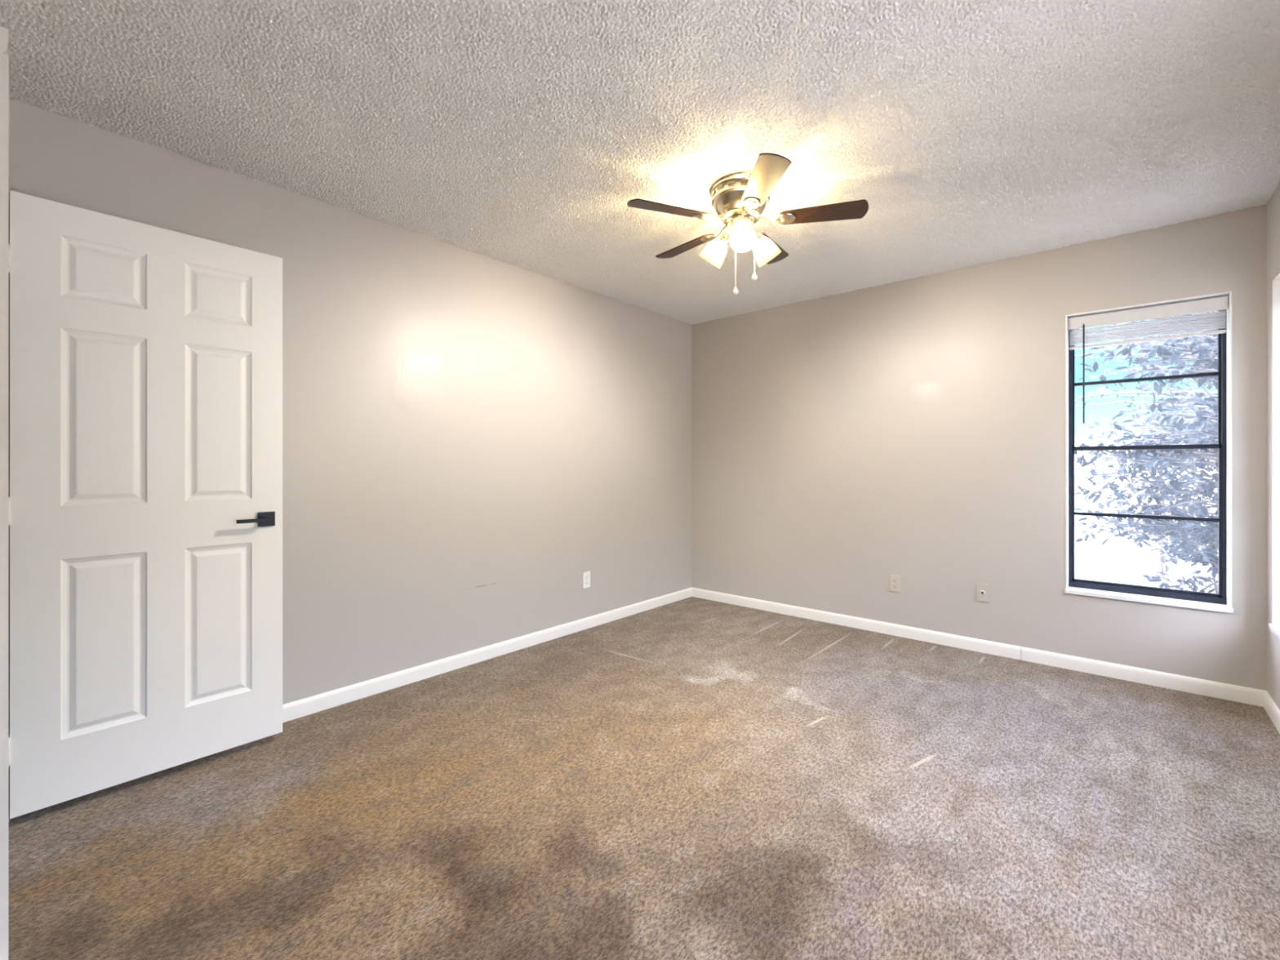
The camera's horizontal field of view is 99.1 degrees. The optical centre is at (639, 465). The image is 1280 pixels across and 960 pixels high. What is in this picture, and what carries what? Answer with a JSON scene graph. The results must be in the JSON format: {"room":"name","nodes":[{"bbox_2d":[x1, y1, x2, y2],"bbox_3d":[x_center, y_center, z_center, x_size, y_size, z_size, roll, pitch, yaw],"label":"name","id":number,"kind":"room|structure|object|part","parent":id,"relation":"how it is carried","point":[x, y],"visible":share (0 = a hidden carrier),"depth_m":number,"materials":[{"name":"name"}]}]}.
{"room":"empty bedroom","nodes":[
{"label":"empty bedroom","id":0,"kind":"room"},
{"bbox_2d":[0,0,1,26],"bbox_3d":[-1.792,-0.051,1.458,1.120,2.441,0.110,0,0,41],"label":"wall","id":1,"kind":"structure","parent":0,"point":[0,0],"depth_m":1.41,"materials":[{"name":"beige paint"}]},
{"bbox_2d":[0,26,10,959],"bbox_3d":[-1.760,0.098,1.514,0.927,2.145,0.015,0,0,41],"label":"trim","id":2,"kind":"structure","parent":1,"relation":"attached to","point":[5,157],"depth_m":1.21,"materials":[{"name":"paint"}]},
{"bbox_2d":[8,190,282,818],"bbox_3d":[-1.788,0.126,2.046,0.132,2.021,0.774,0,0,41],"label":"door","id":3,"kind":"structure","parent":1,"relation":"in","point":[145,498],"depth_m":1.99,"materials":[{"name":"white paint"}]},
{"bbox_3d":[-1.562,0.224,2.214,0.012,0.015,0.123,0,0,41],"label":"lever","id":4,"kind":"part","parent":3,"relation":"part of","materials":[{"name":"black metal"}]},
{"bbox_3d":[-1.560,0.224,2.280,0.009,0.060,0.060,0,0,41],"label":"handle","id":5,"kind":"part","parent":3,"relation":"part of","materials":[{"name":"black metal"}]},
{"bbox_2d":[8,97,691,704],"bbox_3d":[-1.388,-0.051,2.925,0.200,2.441,5.800,0,0,41],"label":"wall","id":6,"kind":"structure","parent":0,"point":[468,436],"depth_m":3.02,"materials":[{"name":"beige paint"}]},
{"bbox_2d":[282,587,692,722],"bbox_3d":[-0.853,1.131,3.377,0.013,0.078,4.014,0,0,41],"label":"baseboard","id":7,"kind":"structure","parent":6,"relation":"attached to","point":[320,702],"depth_m":3.12,"materials":[{"name":"white paint"}]},
{"bbox_2d":[582,571,590,588],"bbox_3d":[-0.383,0.822,3.919,0.008,0.115,0.070,0,0,41],"label":"wall outlet","id":8,"kind":"object","parent":6,"relation":"attached to","point":[586,575],"visible":1,"depth_m":3.91,"materials":[{"name":"white plastic"}]},
{"bbox_2d":[0,0,1279,324],"bbox_3d":[0.431,-1.265,2.257,3.420,0.010,4.016,0,0,41],"label":"ceiling","id":9,"kind":"structure","parent":0,"point":[520,133],"depth_m":1.94,"materials":[{"name":"white paint"}]},
{"bbox_2d":[626,152,868,295],"bbox_3d":[0.456,-1.026,2.506,1.030,0.489,1.027,0,0,41],"label":"ceiling fan","id":10,"kind":"object","parent":9,"relation":"hanging from","point":[740,197],"visible":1,"depth_m":2.38,"materials":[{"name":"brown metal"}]},
{"bbox_3d":[0.124,-1.102,2.354,0.376,0.031,0.119,0,0,-24],"label":"blade","id":11,"kind":"part","parent":10,"relation":"part of","materials":[{"name":"brown wood"}]},
{"bbox_3d":[0.238,-1.102,2.754,0.119,0.031,0.376,0,0,-42],"label":"blade","id":12,"kind":"part","parent":10,"relation":"part of","materials":[{"name":"brown wood"}]},
{"bbox_3d":[0.343,-0.991,2.559,0.135,0.138,0.120,0,0,41],"label":"lamp shade","id":13,"kind":"part","parent":10,"relation":"part of","materials":[{"name":"white glass"}]},
{"bbox_3d":[0.392,-1.052,2.523,0.072,0.060,0.052,0,0,41],"label":"lamp arm","id":14,"kind":"part","parent":10,"relation":"part of","materials":[{"name":"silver metal"}]},
{"bbox_3d":[0.437,-0.800,2.497,0.025,0.040,0.025,0,0,41],"label":"chain pull","id":15,"kind":"part","parent":10,"relation":"part of","materials":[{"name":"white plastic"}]},
{"bbox_3d":[0.448,-1.052,2.394,0.059,0.060,0.069,0,0,41],"label":"lamp arm","id":16,"kind":"part","parent":10,"relation":"part of","materials":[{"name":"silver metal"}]},
{"bbox_3d":[0.441,-0.991,2.330,0.124,0.138,0.130,0,0,41],"label":"lamp shade","id":17,"kind":"part","parent":10,"relation":"part of","materials":[{"name":"white glass"}]},
{"bbox_3d":[0.519,-0.962,2.469,0.004,0.193,0.004,0,0,41],"label":"pull chain","id":18,"kind":"part","parent":10,"relation":"part of","materials":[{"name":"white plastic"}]},
{"bbox_3d":[0.519,-0.857,2.469,0.025,0.040,0.025,0,0,41],"label":"chain pull","id":19,"kind":"part","parent":10,"relation":"part of","materials":[{"name":"white plastic"}]},
{"bbox_3d":[0.533,-1.052,2.504,0.054,0.060,0.071,0,0,41],"label":"lamp arm","id":20,"kind":"part","parent":10,"relation":"part of","materials":[{"name":"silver metal"}]},
{"bbox_3d":[0.469,-1.102,2.123,0.119,0.031,0.376,0,0,-6],"label":"blade","id":21,"kind":"part","parent":10,"relation":"part of","materials":[{"name":"brown wood"}]},
{"bbox_3d":[0.591,-0.991,2.528,0.122,0.138,0.132,0,0,41],"label":"lamp shade","id":22,"kind":"part","parent":10,"relation":"part of","materials":[{"name":"white glass"}]},
{"bbox_3d":[0.653,-1.102,2.769,0.119,0.031,0.376,0,0,30],"label":"blade","id":23,"kind":"part","parent":10,"relation":"part of","materials":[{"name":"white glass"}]},
{"bbox_3d":[0.799,-1.102,2.393,0.376,0.031,0.119,0,0,17],"label":"blade","id":24,"kind":"part","parent":10,"relation":"part of","materials":[{"name":"brown wood"}]},
{"bbox_2d":[8,596,1279,959],"bbox_3d":[-0.024,1.245,1.736,3.820,0.150,5.800,0,0,41],"label":"floor","id":25,"kind":"structure","parent":0,"point":[691,778],"depth_m":1.79,"materials":[{"name":"carpet"}]},
{"bbox_2d":[691,204,1266,690],"bbox_3d":[1.892,-0.051,3.780,3.620,2.441,0.200,0,0,41],"label":"wall","id":26,"kind":"structure","parent":0,"point":[913,429],"depth_m":3.51,"materials":[{"name":"beige paint"}]},
{"bbox_2d":[889,574,900,592],"bbox_3d":[1.757,0.813,3.759,0.070,0.115,0.008,0,0,41],"label":"wall outlet","id":27,"kind":"object","parent":26,"relation":"attached to","point":[895,580],"visible":1,"depth_m":3.75,"materials":[{"name":"white plastic"}]},
{"bbox_2d":[892,584,897,588],"bbox_3d":[1.756,0.833,3.757,0.034,0.028,0.003,0,0,41],"label":"socket","id":28,"kind":"object","parent":27,"relation":"attached to","point":[894,586],"depth_m":3.76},
{"bbox_2d":[691,587,1266,706],"bbox_3d":[1.747,1.131,3.765,3.420,0.078,0.013,0,0,41],"label":"baseboard","id":29,"kind":"structure","parent":26,"relation":"attached to","point":[1253,696],"depth_m":3.29,"materials":[{"name":"white paint"}]},
{"bbox_2d":[976,582,989,602],"bbox_3d":[2.145,0.795,3.416,0.070,0.115,0.015,0,0,41],"label":"cable plate","id":30,"kind":"object","parent":26,"relation":"attached to","point":[982,589],"visible":1,"depth_m":3.42,"materials":[{"name":"white plastic"}]},
{"bbox_2d":[1064,291,1233,613],"bbox_3d":[2.768,-0.067,3.008,0.663,1.606,0.212,0,0,41],"label":"window","id":31,"kind":"structure","parent":26,"relation":"in","point":[1221,602],"depth_m":2.89,"materials":[{"name":"metal"}]},
{"bbox_3d":[2.795,-0.467,3.039,0.607,0.758,0.016,0,0,41],"label":"sash","id":32,"kind":"part","parent":31,"relation":"part of","materials":[{"name":"brown metal"}]},
{"bbox_3d":[2.782,0.287,3.024,0.607,0.798,0.016,0,0,41],"label":"sash","id":33,"kind":"part","parent":31,"relation":"part of","materials":[{"name":"brown metal"}]},
{"bbox_2d":[1068,296,1227,423],"bbox_3d":[2.731,-0.547,2.965,0.632,0.615,0.054,0,0,41],"label":"mini blind","id":34,"kind":"object","parent":31,"relation":"attached to","point":[1217,304],"visible":1,"depth_m":2.94,"materials":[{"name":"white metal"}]},
{"bbox_3d":[2.736,-0.681,2.971,0.624,0.015,0.025,0,0,41],"label":"rail","id":35,"kind":"part","parent":34,"relation":"part of","materials":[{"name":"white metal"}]},
{"bbox_3d":[2.736,-0.827,2.971,0.630,0.057,0.040,0,0,41],"label":"head rail","id":36,"kind":"part","parent":34,"relation":"part of","materials":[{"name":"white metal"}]},
{"bbox_3d":[2.768,0.724,3.008,0.663,0.024,0.212,0,0,41],"label":"sill","id":37,"kind":"part","parent":31,"relation":"part of","materials":[{"name":"wood"}]},
{"bbox_2d":[1266,182,1279,710],"bbox_3d":[1.274,-0.051,0.470,0.200,2.441,5.600,0,0,41],"label":"wall","id":38,"kind":"structure","parent":0,"point":[1273,204],"depth_m":2.58,"materials":[{"name":"beige paint"}]},
{"bbox_2d":[1262,690,1279,733],"bbox_3d":[1.260,1.131,0.616,0.013,0.078,5.400,0,0,41],"label":"baseboard","id":39,"kind":"structure","parent":38,"relation":"attached to","point":[1270,707],"depth_m":2.50,"materials":[{"name":"white paint"}]},
{"bbox_2d":[1268,271,1279,639],"bbox_3d":[2.857,-0.053,2.294,0.212,1.634,0.518,0,0,41],"label":"window","id":40,"kind":"structure","parent":38,"relation":"in","point":[1274,627],"depth_m":2.54,"materials":[{"name":"beige paint"}]},
{"bbox_3d":[2.857,0.752,2.294,0.212,0.024,0.518,0,0,41],"label":"sill","id":41,"kind":"part","parent":40,"relation":"part of","materials":[{"name":"wood"}]},
{"label":"outside","id":42,"kind":"structure","parent":0,"visible":0},
{"bbox_2d":[1074,475,1217,593],"bbox_3d":[22.444,1.330,25.529,120.000,0.001,120.000,0,0,41],"label":"lawn","id":43,"kind":"structure","parent":42,"point":[1117,560],"depth_m":8.07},
{"bbox_2d":[1074,311,1217,566],"bbox_3d":[5.075,-0.391,4.388,2.820,3.543,3.070,0,0,41],"label":"tree","id":44,"kind":"object","parent":43,"relation":"on","point":[1208,486],"visible":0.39,"depth_m":4.69,"materials":[{"name":"grey plant"}]},
{"bbox_2d":[1074,441,1217,576],"bbox_3d":[6.402,0.495,6.511,1.946,1.775,2.032,0,0,41],"label":"leafy shrub","id":45,"kind":"object","parent":43,"relation":"on","point":[1163,548],"visible":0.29,"depth_m":6.63,"materials":[{"name":"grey plant"}]},
{"bbox_2d":[1075,311,1217,493],"bbox_3d":[9.692,-1.482,9.098,5.017,5.743,5.095,0,0,41],"label":"tree","id":46,"kind":"object","parent":43,"relation":"on","point":[1195,380],"visible":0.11,"depth_m":9.59,"materials":[{"name":"grey plant"}]},
{"bbox_2d":[1084,311,1217,444],"bbox_3d":[20.938,-3.380,18.341,8.696,9.659,8.605,0,0,11],"label":"tree","id":47,"kind":"object","parent":43,"relation":"on","point":[1210,386],"visible":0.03,"depth_m":19.31,"materials":[{"name":"grey plant"}]},
{"bbox_2d":[1142,504,1217,593],"bbox_3d":[4.044,0.822,3.789,0.967,1.119,0.805,0,0,41],"label":"leafy shrub","id":48,"kind":"object","parent":43,"relation":"on","point":[1210,558],"visible":0.29,"depth_m":3.86,"materials":[{"name":"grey plant"}]}
]}

